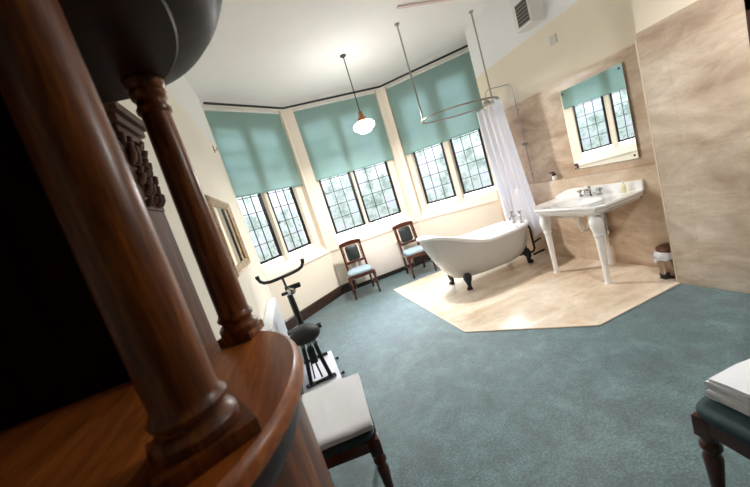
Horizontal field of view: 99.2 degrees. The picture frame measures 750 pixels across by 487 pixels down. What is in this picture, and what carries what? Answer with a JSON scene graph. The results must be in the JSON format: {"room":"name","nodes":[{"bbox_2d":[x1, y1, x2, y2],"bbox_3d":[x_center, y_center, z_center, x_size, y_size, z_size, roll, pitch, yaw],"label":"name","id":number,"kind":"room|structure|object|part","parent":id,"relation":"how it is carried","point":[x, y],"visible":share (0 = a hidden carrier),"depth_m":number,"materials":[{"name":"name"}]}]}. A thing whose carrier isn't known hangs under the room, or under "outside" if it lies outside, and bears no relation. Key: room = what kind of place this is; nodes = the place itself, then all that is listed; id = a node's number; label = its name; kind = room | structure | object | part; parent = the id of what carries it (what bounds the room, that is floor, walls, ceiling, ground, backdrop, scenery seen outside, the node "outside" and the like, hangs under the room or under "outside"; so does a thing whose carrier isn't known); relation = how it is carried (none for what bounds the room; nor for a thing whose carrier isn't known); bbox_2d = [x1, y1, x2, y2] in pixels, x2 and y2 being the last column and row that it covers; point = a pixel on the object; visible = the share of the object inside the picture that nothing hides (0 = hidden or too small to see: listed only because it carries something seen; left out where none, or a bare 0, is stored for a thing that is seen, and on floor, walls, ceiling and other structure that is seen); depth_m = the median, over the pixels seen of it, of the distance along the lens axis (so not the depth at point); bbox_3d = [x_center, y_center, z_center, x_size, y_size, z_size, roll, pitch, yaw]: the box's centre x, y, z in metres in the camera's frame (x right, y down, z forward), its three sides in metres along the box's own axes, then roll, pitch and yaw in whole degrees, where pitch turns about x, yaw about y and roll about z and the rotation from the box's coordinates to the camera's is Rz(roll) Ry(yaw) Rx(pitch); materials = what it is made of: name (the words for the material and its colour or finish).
{"room":"bathroom","nodes":[
{"label":"bathroom","id":0,"kind":"room"},
{"bbox_2d":[118,75,272,340],"bbox_3d":[-1.361,0.083,0.807,1.160,3.620,7.900,-20,8,-14],"label":"wall","id":1,"kind":"structure","parent":0,"point":[188,115],"depth_m":2.99,"materials":[{"name":"paint"}]},
{"bbox_2d":[102,102,215,344],"bbox_3d":[-0.665,0.537,1.382,0.098,2.185,0.290,-20,8,-14],"label":"carved pilaster","id":2,"kind":"object","parent":1,"relation":"attached to","point":[129,129],"visible":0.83,"depth_m":1.26,"materials":[{"name":"brown wood"}]},
{"bbox_3d":[-0.973,-0.445,1.234,0.098,0.105,0.290,-20,8,-14],"label":"cap moulding","id":3,"kind":"part","parent":2,"relation":"part of","materials":[{"name":"brown wood"}]},
{"bbox_2d":[205,195,250,277],"bbox_3d":[-1.343,-0.075,2.974,0.045,0.690,1.020,-20,8,-14],"label":"framed mirror","id":4,"kind":"object","parent":1,"relation":"attached to","point":[221,211],"visible":0.83,"depth_m":2.95,"materials":[{"name":"beige wood"}]},
{"bbox_2d":[213,207,244,265],"bbox_3d":[-1.358,-0.070,2.970,0.010,0.540,0.870,-20,8,-14],"label":"mirror glass","id":5,"kind":"object","parent":4,"relation":"attached to","point":[224,216],"depth_m":3.06,"materials":[{"name":"silver mirror"}]},
{"bbox_2d":[198,97,340,320],"bbox_3d":[-1.718,-0.480,5.275,0.300,3.620,1.728,-11,10,36],"label":"wall","id":6,"kind":"structure","parent":0,"point":[318,277],"depth_m":5.49,"materials":[{"name":"paint"}]},
{"bbox_2d":[203,107,302,197],"bbox_3d":[-1.891,-1.491,5.160,0.055,1.330,1.414,-11,10,36],"label":"roller blind","id":7,"kind":"object","parent":6,"relation":"attached to","point":[253,146],"visible":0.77,"depth_m":5.07,"materials":[{"name":"teal fabric"}]},
{"bbox_3d":[-2.082,-2.099,5.068,0.055,0.042,1.414,-11,10,36],"label":"head rail","id":8,"kind":"part","parent":7,"relation":"part of","materials":[{"name":"white metal"}]},
{"bbox_2d":[237,186,320,263],"bbox_3d":[-1.819,-0.931,5.313,0.160,2.500,1.440,-11,10,36],"label":"window","id":9,"kind":"structure","parent":6,"relation":"in","point":[296,192],"depth_m":5.34,"materials":[{"name":"stone"}]},
{"bbox_3d":[-2.017,-0.756,4.969,0.004,2.123,0.448,-11,10,36],"label":"glass pane","id":10,"kind":"part","parent":9,"relation":"part of","materials":[{"name":"clear glass"}]},
{"bbox_3d":[-2.007,-0.758,4.961,0.070,2.195,0.520,-11,10,36],"label":"casement frame","id":11,"kind":"part","parent":9,"relation":"part of","materials":[{"name":"black paint"}]},
{"bbox_3d":[-1.653,-0.949,5.491,0.070,2.195,0.580,-11,10,36],"label":"casement frame","id":12,"kind":"part","parent":9,"relation":"part of","materials":[{"name":"black paint"}]},
{"bbox_2d":[268,251,329,280],"bbox_3d":[-1.239,0.361,5.423,0.018,0.035,1.449,-11,10,36],"label":"trim","id":13,"kind":"structure","parent":6,"relation":"attached to","point":[323,254],"depth_m":5.31,"materials":[{"name":"paint"}]},
{"bbox_2d":[284,285,344,330],"bbox_3d":[-1.009,1.087,5.525,0.030,0.168,1.519,-11,10,36],"label":"baseboard","id":14,"kind":"structure","parent":6,"relation":"attached to","point":[291,322],"depth_m":5.50,"materials":[{"name":"brown wood"}]},
{"bbox_2d":[184,0,492,103],"bbox_3d":[0.259,-2.564,1.853,6.550,0.120,9.300,-20,8,-14],"label":"ceiling","id":15,"kind":"structure","parent":0,"point":[267,51],"depth_m":4.15,"materials":[{"name":"paint"}]},
{"bbox_2d":[340,54,374,133],"bbox_3d":[-0.294,-2.158,4.627,0.320,1.110,0.320,-20,8,-14],"label":"pendant lamp","id":16,"kind":"object","parent":15,"relation":"hanging from","point":[364,125],"visible":1,"depth_m":4.60,"materials":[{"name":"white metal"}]},
{"bbox_3d":[-0.336,-2.290,4.607,0.014,0.770,0.014,-24,10,-37],"label":"cord","id":17,"kind":"part","parent":16,"relation":"part of","materials":[{"name":"black metal"}]},
{"bbox_3d":[-0.156,-1.717,4.694,0.320,0.175,0.320,-20,8,-14],"label":"lamp shade","id":18,"kind":"part","parent":16,"relation":"part of","materials":[{"name":"white glass"}]},
{"bbox_2d":[396,0,451,8],"bbox_3d":[0.822,-2.975,3.903,1.240,0.022,0.040,-20,8,-14],"label":"trim","id":19,"kind":"structure","parent":15,"relation":"attached to","point":[430,1],"depth_m":3.82,"materials":[{"name":"paint"}]},
{"bbox_2d":[394,10,498,123],"bbox_3d":[0.996,-2.442,4.382,1.218,1.268,0.715,-20,8,-14],"label":"shower rail","id":20,"kind":"object","parent":15,"relation":"hanging from","point":[470,11],"visible":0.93,"depth_m":4.31,"materials":[{"name":"silver metal"}]},
{"bbox_3d":[1.179,-1.861,4.470,1.175,0.024,0.715,-20,8,-14],"label":"oval rail","id":21,"kind":"part","parent":20,"relation":"part of","materials":[{"name":"silver metal"}]},
{"bbox_2d":[477,96,542,235],"bbox_3d":[1.983,-1.111,4.701,0.317,1.982,0.792,-18,8,-2],"label":"shower curtain","id":22,"kind":"object","parent":20,"relation":"hanging from","point":[506,166],"visible":0.94,"depth_m":4.82,"materials":[{"name":"white fabric"}]},
{"bbox_2d":[280,82,422,284],"bbox_3d":[-0.316,-1.072,6.282,2.395,3.620,0.340,-20,8,-14],"label":"wall","id":23,"kind":"structure","parent":0,"point":[385,224],"depth_m":6.12,"materials":[{"name":"paint"}]},
{"bbox_2d":[292,91,393,180],"bbox_3d":[-0.558,-2.042,6.036,1.610,1.330,0.055,-20,8,-14],"label":"roller blind","id":24,"kind":"object","parent":23,"relation":"attached to","point":[333,147],"visible":0.96,"depth_m":6.01,"materials":[{"name":"teal fabric"}]},
{"bbox_3d":[-0.749,-2.650,5.944,1.610,0.042,0.055,-20,8,-14],"label":"head rail","id":25,"kind":"part","parent":24,"relation":"part of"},
{"bbox_2d":[316,160,408,239],"bbox_3d":[-0.423,-1.508,6.235,1.640,2.500,0.160,-20,8,-14],"label":"window","id":26,"kind":"structure","parent":23,"relation":"in","point":[391,171],"depth_m":6.31,"materials":[{"name":"stone"}]},
{"bbox_3d":[-0.792,-1.312,6.108,0.625,2.195,0.070,-20,8,-14],"label":"casement frame","id":27,"kind":"part","parent":26,"relation":"part of","materials":[{"name":"black paint"}]},
{"bbox_3d":[-0.118,-1.554,6.304,0.658,2.123,0.004,-20,8,-14],"label":"glass pane","id":28,"kind":"part","parent":26,"relation":"part of","materials":[{"name":"clear glass"}]},
{"bbox_3d":[-0.114,-1.553,6.292,0.730,2.195,0.070,-20,8,-14],"label":"casement frame","id":29,"kind":"part","parent":26,"relation":"part of","materials":[{"name":"black paint"}]},
{"bbox_2d":[331,220,417,251],"bbox_3d":[0.018,-0.158,6.247,1.855,0.035,0.018,-20,8,-14],"label":"trim","id":30,"kind":"structure","parent":23,"relation":"attached to","point":[416,220],"depth_m":6.22,"materials":[{"name":"paint"}]},
{"bbox_2d":[342,253,429,292],"bbox_3d":[0.247,0.568,6.351,1.915,0.168,0.030,-20,8,-14],"label":"baseboard","id":31,"kind":"structure","parent":23,"relation":"attached to","point":[417,260],"depth_m":6.33,"materials":[{"name":"brown wood"}]},
{"bbox_2d":[378,40,503,236],"bbox_3d":[1.735,-1.671,5.986,2.450,3.620,0.300,-14,9,24],"label":"wall","id":32,"kind":"structure","parent":0,"point":[459,223],"depth_m":6.17,"materials":[{"name":"paint"}]},
{"bbox_2d":[203,44,467,108],"bbox_3d":[-0.417,-2.729,5.414,4.531,0.042,1.152,-19,8,-10],"label":"track","id":33,"kind":"object","parent":32,"relation":"attached to","point":[465,46],"visible":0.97,"depth_m":5.64,"materials":[{"name":"metal"}]},
{"bbox_2d":[386,48,482,154],"bbox_3d":[1.125,-2.547,5.884,1.620,1.330,0.055,-14,9,24],"label":"roller blind","id":34,"kind":"object","parent":32,"relation":"attached to","point":[449,82],"visible":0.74,"depth_m":5.86,"materials":[{"name":"teal fabric"}]},
{"bbox_3d":[0.934,-3.155,5.792,1.620,0.042,0.055,-14,9,24],"label":"head rail","id":35,"kind":"part","parent":34,"relation":"part of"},
{"bbox_2d":[406,129,496,210],"bbox_3d":[1.334,-2.036,6.078,1.660,2.500,0.160,-14,9,24],"label":"window","id":36,"kind":"structure","parent":32,"relation":"in","point":[449,154],"depth_m":6.15,"materials":[{"name":"stone"}]},
{"bbox_3d":[1.012,-1.896,6.225,0.528,2.123,0.004,-14,9,24],"label":"glass pane","id":37,"kind":"part","parent":36,"relation":"part of","materials":[{"name":"clear glass"}]},
{"bbox_3d":[1.008,-1.893,6.213,0.600,2.195,0.070,-14,9,24],"label":"casement frame","id":38,"kind":"part","parent":36,"relation":"part of","materials":[{"name":"black paint"}]},
{"bbox_3d":[1.650,-2.050,5.916,0.570,2.195,0.070,-14,9,24],"label":"casement frame","id":39,"kind":"part","parent":36,"relation":"part of","materials":[{"name":"black paint"}]},
{"bbox_3d":[1.655,-2.053,5.928,0.498,2.123,0.004,-14,9,24],"label":"glass pane","id":40,"kind":"part","parent":36,"relation":"part of","materials":[{"name":"clear glass"}]},
{"bbox_2d":[419,199,498,220],"bbox_3d":[1.861,-0.703,6.027,2.180,0.035,0.018,-14,9,24],"label":"trim","id":41,"kind":"structure","parent":32,"relation":"attached to","point":[496,199],"depth_m":6.12,"materials":[{"name":"paint"}]},
{"bbox_2d":[294,260,749,486],"bbox_3d":[1.367,0.968,2.387,6.550,0.120,9.300,-20,8,-14],"label":"floor","id":42,"kind":"structure","parent":0,"point":[612,403],"depth_m":2.16,"materials":[{"name":"teal carpet"}]},
{"bbox_2d":[0,0,334,486],"bbox_3d":[-0.626,0.532,0.579,1.398,2.400,0.980,-20,8,-14],"label":"tall cabinet","id":43,"kind":"object","parent":42,"relation":"on","point":[108,377],"visible":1,"depth_m":0.62,"materials":[{"name":"brown wood"}]},
{"bbox_3d":[-1.111,0.122,0.836,0.885,0.790,0.070,-20,8,-14],"label":"panel","id":44,"kind":"part","parent":43,"relation":"part of","materials":[{"name":"brown wood"}]},
{"bbox_2d":[0,331,303,486],"bbox_3d":[-0.739,0.480,0.608,1.240,0.042,0.789,-20,8,-14],"label":"shelf","id":45,"kind":"object","parent":43,"relation":"attached to","point":[98,437],"depth_m":0.64,"materials":[{"name":"brown wood"}]},
{"bbox_3d":[-0.730,0.532,0.614,1.226,0.063,0.761,-20,8,-14],"label":"moulding","id":46,"kind":"part","parent":43,"relation":"part of","materials":[{"name":"brown wood"}]},
{"bbox_2d":[262,297,289,337],"bbox_3d":[-1.042,1.093,3.544,0.101,0.742,1.389,-20,8,-14],"label":"radiator","id":47,"kind":"object","parent":42,"relation":"on","point":[273,319],"visible":0.45,"depth_m":3.49,"materials":[{"name":"white metal"}]},
{"bbox_2d":[262,297,274,330],"bbox_3d":[-1.151,0.749,3.486,0.097,0.012,1.300,-20,8,-14],"label":"grille","id":48,"kind":"object","parent":47,"relation":"attached to","point":[269,317],"depth_m":3.31,"materials":[{"name":"white metal"}]},
{"bbox_3d":[-1.026,1.021,3.538,0.026,0.590,1.300,-20,8,-14],"label":"panel","id":49,"kind":"part","parent":47,"relation":"part of","materials":[{"name":"white metal"}]},
{"bbox_2d":[303,350,344,393],"bbox_3d":[-0.566,1.342,3.379,0.428,0.032,0.720,-20,8,-14],"label":"board","id":50,"kind":"object","parent":42,"relation":"on","point":[329,358],"visible":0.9,"depth_m":3.29,"materials":[{"name":"white"}]},
{"bbox_2d":[255,258,336,388],"bbox_3d":[-0.780,0.793,3.259,0.518,1.167,0.642,-20,8,-14],"label":"exercise bike","id":51,"kind":"object","parent":50,"relation":"on","point":[304,334],"visible":1,"depth_m":3.10,"materials":[{"name":"black paint"}]},
{"bbox_3d":[-0.882,0.476,3.345,0.215,0.080,0.070,-20,8,-14],"label":"tension handle","id":52,"kind":"part","parent":51,"relation":"part of","materials":[{"name":"black plastic"}]},
{"bbox_3d":[-0.592,1.172,3.111,0.092,0.291,0.069,-20,8,-14],"label":"tension rod","id":53,"kind":"part","parent":51,"relation":"part of","materials":[{"name":"metal"}]},
{"bbox_3d":[-0.666,1.099,3.330,0.302,0.501,0.603,-20,8,-14],"label":"frame","id":54,"kind":"part","parent":51,"relation":"part of","materials":[{"name":"black paint"}]},
{"bbox_2d":[321,411,393,486],"bbox_3d":[-0.181,1.213,1.793,0.498,0.505,0.424,-18,8,-5],"label":"stool","id":55,"kind":"object","parent":42,"relation":"on","point":[368,442],"visible":0.29,"depth_m":1.58,"materials":[{"name":"brown wood"}]},
{"bbox_2d":[302,373,373,450],"bbox_3d":[-0.231,0.930,1.788,0.374,0.055,0.519,-19,8,-8],"label":"folded towel","id":56,"kind":"object","parent":55,"relation":"on","point":[337,411],"visible":0.87,"depth_m":1.73,"materials":[{"name":"white fabric"}]},
{"bbox_3d":[-0.248,0.999,1.761,0.483,0.052,0.424,-18,8,-5],"label":"seat","id":57,"kind":"part","parent":55,"relation":"part of","materials":[{"name":"teal fabric"}]},
{"bbox_3d":[0.053,1.189,1.645,0.068,0.454,0.068,-18,8,-5],"label":"leg","id":58,"kind":"part","parent":55,"relation":"part of","materials":[{"name":"brown wood"}]},
{"bbox_2d":[338,238,380,300],"bbox_3d":[-0.295,0.425,5.642,0.492,0.961,0.531,-19,8,-8],"label":"chair","id":59,"kind":"object","parent":42,"relation":"on","point":[352,252],"visible":1,"depth_m":5.78,"materials":[{"name":"brown wood"}]},
{"bbox_3d":[-0.497,0.478,5.821,0.036,0.930,0.117,-19,8,-8],"label":"leg","id":60,"kind":"part","parent":59,"relation":"part of","materials":[{"name":"brown wood"}]},
{"bbox_3d":[-0.470,-0.013,5.819,0.410,0.079,0.038,-19,8,-8],"label":"crest rail","id":61,"kind":"part","parent":59,"relation":"part of","materials":[{"name":"brown wood"}]},
{"bbox_3d":[-0.371,0.777,5.420,0.062,0.405,0.061,-19,8,-8],"label":"leg","id":62,"kind":"part","parent":59,"relation":"part of","materials":[{"name":"brown wood"}]},
{"bbox_3d":[-0.356,0.322,5.812,0.330,0.045,0.028,-19,8,-8],"label":"rail","id":63,"kind":"part","parent":59,"relation":"part of","materials":[{"name":"brown wood"}]},
{"bbox_3d":[-0.278,0.459,5.606,0.440,0.063,0.416,-19,8,-8],"label":"seat","id":64,"kind":"part","parent":59,"relation":"part of","materials":[{"name":"teal fabric"}]},
{"bbox_3d":[-0.260,0.516,5.617,0.470,0.057,0.432,-19,8,-8],"label":"seat frame","id":65,"kind":"part","parent":59,"relation":"part of","materials":[{"name":"brown wood"}]},
{"bbox_3d":[-0.159,0.364,5.873,0.036,0.930,0.117,-19,8,-8],"label":"leg","id":66,"kind":"part","parent":59,"relation":"part of","materials":[{"name":"brown wood"}]},
{"bbox_3d":[0.032,0.641,5.482,0.062,0.405,0.061,-19,8,-8],"label":"leg","id":67,"kind":"part","parent":59,"relation":"part of","materials":[{"name":"brown wood"}]},
{"bbox_2d":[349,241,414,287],"bbox_3d":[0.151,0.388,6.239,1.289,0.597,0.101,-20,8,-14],"label":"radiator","id":68,"kind":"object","parent":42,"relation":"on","point":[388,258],"visible":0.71,"depth_m":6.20,"materials":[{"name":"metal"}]},
{"bbox_2d":[392,221,436,278],"bbox_3d":[0.702,0.081,5.850,0.492,0.961,0.531,-19,8,-11],"label":"chair","id":69,"kind":"object","parent":42,"relation":"on","point":[406,236],"visible":0.84,"depth_m":5.98,"materials":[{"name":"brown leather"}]},
{"bbox_3d":[0.492,0.138,6.018,0.036,0.930,0.117,-19,8,-11],"label":"leg","id":70,"kind":"part","parent":69,"relation":"part of","materials":[{"name":"brown wood"}]},
{"bbox_3d":[0.514,-0.353,6.025,0.410,0.079,0.038,-19,8,-11],"label":"crest rail","id":71,"kind":"part","parent":69,"relation":"part of","materials":[{"name":"brown wood"}]},
{"bbox_3d":[0.631,-0.019,6.019,0.330,0.045,0.028,-19,8,-11],"label":"rail","id":72,"kind":"part","parent":69,"relation":"part of","materials":[{"name":"brown wood"}]},
{"bbox_3d":[0.640,0.430,5.619,0.062,0.405,0.061,-19,8,-11],"label":"leg","id":73,"kind":"part","parent":69,"relation":"part of","materials":[{"name":"brown wood"}]},
{"bbox_3d":[0.738,0.171,5.825,0.470,0.057,0.432,-19,8,-11],"label":"seat frame","id":74,"kind":"part","parent":69,"relation":"part of","materials":[{"name":"brown wood"}]},
{"bbox_3d":[0.721,0.115,5.814,0.440,0.063,0.416,-19,8,-11],"label":"seat","id":75,"kind":"part","parent":69,"relation":"part of","materials":[{"name":"teal fabric"}]},
{"bbox_3d":[0.825,0.023,6.089,0.036,0.930,0.117,-19,8,-11],"label":"leg","id":76,"kind":"part","parent":69,"relation":"part of","materials":[{"name":"brown wood"}]},
{"bbox_2d":[393,282,680,332],"bbox_3d":[1.206,0.746,3.752,3.536,0.018,1.161,-10,11,44],"label":"trim","id":77,"kind":"structure","parent":42,"relation":"on","point":[678,283],"depth_m":2.90,"materials":[{"name":"beige wood"}]},
{"bbox_2d":[691,395,749,486],"bbox_3d":[1.500,0.790,1.098,0.498,0.505,0.424,-20,8,-14],"label":"stool","id":78,"kind":"object","parent":42,"relation":"on","point":[716,424],"visible":0.85,"depth_m":1.17,"materials":[{"name":"brown wood"}]},
{"bbox_3d":[1.307,0.858,1.229,0.068,0.454,0.068,-20,8,-14],"label":"leg","id":79,"kind":"part","parent":78,"relation":"part of","materials":[{"name":"brown wood"}]},
{"bbox_3d":[1.432,0.577,1.066,0.483,0.052,0.424,-20,8,-14],"label":"seat","id":80,"kind":"part","parent":78,"relation":"part of","materials":[{"name":"teal fabric"}]},
{"bbox_2d":[703,359,749,416],"bbox_3d":[1.470,0.487,1.055,0.429,0.090,0.367,-18,8,-7],"label":"folded towel","id":81,"kind":"object","parent":78,"relation":"on","point":[730,387],"visible":1,"depth_m":1.14,"materials":[{"name":"white fabric"}]},
{"bbox_2d":[394,253,677,330],"bbox_3d":[1.700,0.528,4.197,2.120,0.018,3.008,-20,8,-14],"label":"floor","id":82,"kind":"structure","parent":0,"point":[517,293],"depth_m":3.57,"materials":[{"name":"tile"}]},
{"bbox_2d":[416,210,544,290],"bbox_3d":[1.542,0.050,4.627,1.845,0.856,0.802,-20,8,-14],"label":"bathtub","id":83,"kind":"object","parent":82,"relation":"on","point":[487,248],"visible":1,"depth_m":4.32,"materials":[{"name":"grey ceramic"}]},
{"bbox_2d":[421,221,524,238],"bbox_3d":[1.459,-0.002,4.600,1.602,0.641,0.702,-20,8,-14],"label":"basin","id":84,"kind":"object","parent":83,"relation":"in","point":[491,231],"depth_m":4.95,"materials":[{"name":"white ceramic"}]},
{"bbox_2d":[534,180,644,284],"bbox_3d":[2.397,-0.137,3.703,0.618,0.965,1.072,-20,8,-14],"label":"washbasin","id":85,"kind":"object","parent":82,"relation":"on","point":[591,202],"visible":1,"depth_m":3.51,"materials":[{"name":"white ceramic"}]},
{"bbox_3d":[2.174,0.009,3.954,0.132,0.750,0.131,-20,8,-14],"label":"leg","id":86,"kind":"part","parent":85,"relation":"part of","materials":[{"name":"white ceramic"}]},
{"bbox_3d":[2.314,-0.407,3.651,0.616,0.160,1.050,-20,8,-14],"label":"bowl","id":87,"kind":"part","parent":85,"relation":"part of","materials":[{"name":"white ceramic"}]},
{"bbox_3d":[2.438,-0.593,3.676,0.142,0.120,0.240,-20,8,-14],"label":"spout","id":88,"kind":"part","parent":85,"relation":"part of","materials":[{"name":"silver metal"}]},
{"bbox_2d":[596,187,602,195],"bbox_3d":[2.520,-0.585,3.576,0.061,0.085,0.061,-16,8,8],"label":"tap","id":89,"kind":"object","parent":85,"relation":"on","point":[600,189],"depth_m":3.57,"materials":[{"name":"silver metal"}]},
{"bbox_3d":[2.330,0.061,3.282,0.132,0.750,0.131,-20,8,-14],"label":"leg","id":90,"kind":"part","parent":85,"relation":"part of","materials":[{"name":"white ceramic"}]},
{"bbox_3d":[2.688,-0.091,3.722,0.100,0.700,0.098,-20,8,-14],"label":"leg","id":91,"kind":"part","parent":85,"relation":"part of","materials":[{"name":"white ceramic"}]},
{"bbox_2d":[621,180,626,192],"bbox_3d":[2.592,-0.599,3.330,0.043,0.128,0.043,-20,8,-14],"label":"soap bottle","id":92,"kind":"object","parent":85,"relation":"on","point":[623,186],"visible":1,"depth_m":3.32,"materials":[{"name":"yellow plastic"}]},
{"bbox_2d":[652,242,675,278],"bbox_3d":[2.864,0.151,3.091,0.301,0.319,0.282,-20,8,-14],"label":"pedal bin","id":93,"kind":"object","parent":82,"relation":"on","point":[662,254],"visible":0.53,"depth_m":3.05,"materials":[{"name":"metal"}]},
{"bbox_3d":[2.831,0.026,3.066,0.216,0.057,0.216,-20,8,-14],"label":"lid","id":94,"kind":"part","parent":93,"relation":"part of","materials":[{"name":"brown metal"}]},
{"bbox_2d":[464,0,636,109],"bbox_3d":[2.072,-2.638,3.855,0.200,1.385,2.670,-20,8,-14],"label":"wall","id":95,"kind":"structure","parent":0,"point":[587,32],"depth_m":3.90,"materials":[{"name":"beige paint"}]},
{"bbox_2d":[510,0,544,32],"bbox_3d":[1.768,-2.915,3.781,0.212,0.659,0.250,-20,8,-14],"label":"vent box","id":96,"kind":"object","parent":95,"relation":"attached to","point":[527,14],"visible":1,"depth_m":3.74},
{"bbox_2d":[514,0,529,27],"bbox_3d":[1.736,-2.718,3.765,0.007,0.250,0.175,-20,8,-14],"label":"grille","id":97,"kind":"object","parent":96,"relation":"attached to","point":[521,7],"depth_m":3.76,"materials":[{"name":"white metal"}]},
{"bbox_2d":[549,33,556,45],"bbox_3d":[2.082,-2.381,3.727,0.012,0.100,0.090,-20,8,-14],"label":"plate","id":98,"kind":"object","parent":95,"relation":"attached to","point":[553,39],"visible":1,"depth_m":3.72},
{"bbox_2d":[504,44,655,183],"bbox_3d":[2.445,-1.431,4.036,0.212,1.142,2.670,-20,8,-14],"label":"tiled wall","id":99,"kind":"structure","parent":0,"point":[541,115],"depth_m":4.04,"materials":[{"name":"tile"}]},
{"bbox_2d":[483,84,533,181],"bbox_3d":[1.929,-1.550,4.635,0.443,1.461,0.112,-12,10,34],"label":"shower riser","id":100,"kind":"object","parent":99,"relation":"attached to","point":[487,101],"visible":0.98,"depth_m":4.55,"materials":[{"name":"silver metal"}]},
{"bbox_2d":[504,42,634,110],"bbox_3d":[2.273,-1.976,3.953,0.212,0.013,2.670,-20,8,-14],"label":"trim","id":101,"kind":"structure","parent":99,"relation":"on","point":[634,42],"depth_m":3.57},
{"bbox_2d":[559,63,638,169],"bbox_3d":[2.467,-1.353,3.567,0.014,0.955,0.750,-19,8,-13],"label":"wall mirror","id":102,"kind":"object","parent":99,"relation":"attached to","point":[596,110],"visible":1,"depth_m":3.51,"materials":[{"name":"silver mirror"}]},
{"bbox_2d":[496,163,668,266],"bbox_3d":[2.717,-0.356,4.179,0.340,1.090,2.670,-20,8,-14],"label":"wall","id":103,"kind":"structure","parent":0,"point":[637,227],"depth_m":3.59,"materials":[{"name":"stone"}]},
{"bbox_2d":[549,171,556,179],"bbox_3d":[2.374,-0.898,4.250,0.090,0.115,0.060,-20,8,-14],"label":"soap dispenser","id":104,"kind":"object","parent":103,"relation":"on","point":[554,176],"visible":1,"depth_m":4.23,"materials":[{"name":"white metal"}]},
{"bbox_2d":[631,0,696,32],"bbox_3d":[2.908,-2.357,0.301,0.613,1.398,4.818,-20,8,-14],"label":"wall","id":105,"kind":"structure","parent":0,"point":[647,13],"depth_m":2.49,"materials":[{"name":"beige paint"}]},
{"bbox_2d":[635,0,749,293],"bbox_3d":[3.437,-0.646,0.564,0.625,2.222,4.830,-20,8,-14],"label":"wall pier","id":106,"kind":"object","parent":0,"point":[695,60],"visible":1,"depth_m":2.47,"materials":[{"name":"stone"}]},
{"bbox_2d":[633,34,677,281],"bbox_3d":[2.476,-0.687,2.800,0.010,2.212,0.011,-20,8,-14],"label":"trim","id":107,"kind":"structure","parent":106,"relation":"attached to","point":[634,34],"depth_m":2.79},
{"bbox_2d":[744,0,749,43],"bbox_3d":[2.817,-0.559,1.632,0.034,2.120,1.135,-20,8,-14],"label":"door","id":108,"kind":"structure","parent":106,"relation":"attached to","point":[746,2],"depth_m":2.03,"materials":[{"name":"brown wood"}]}
]}

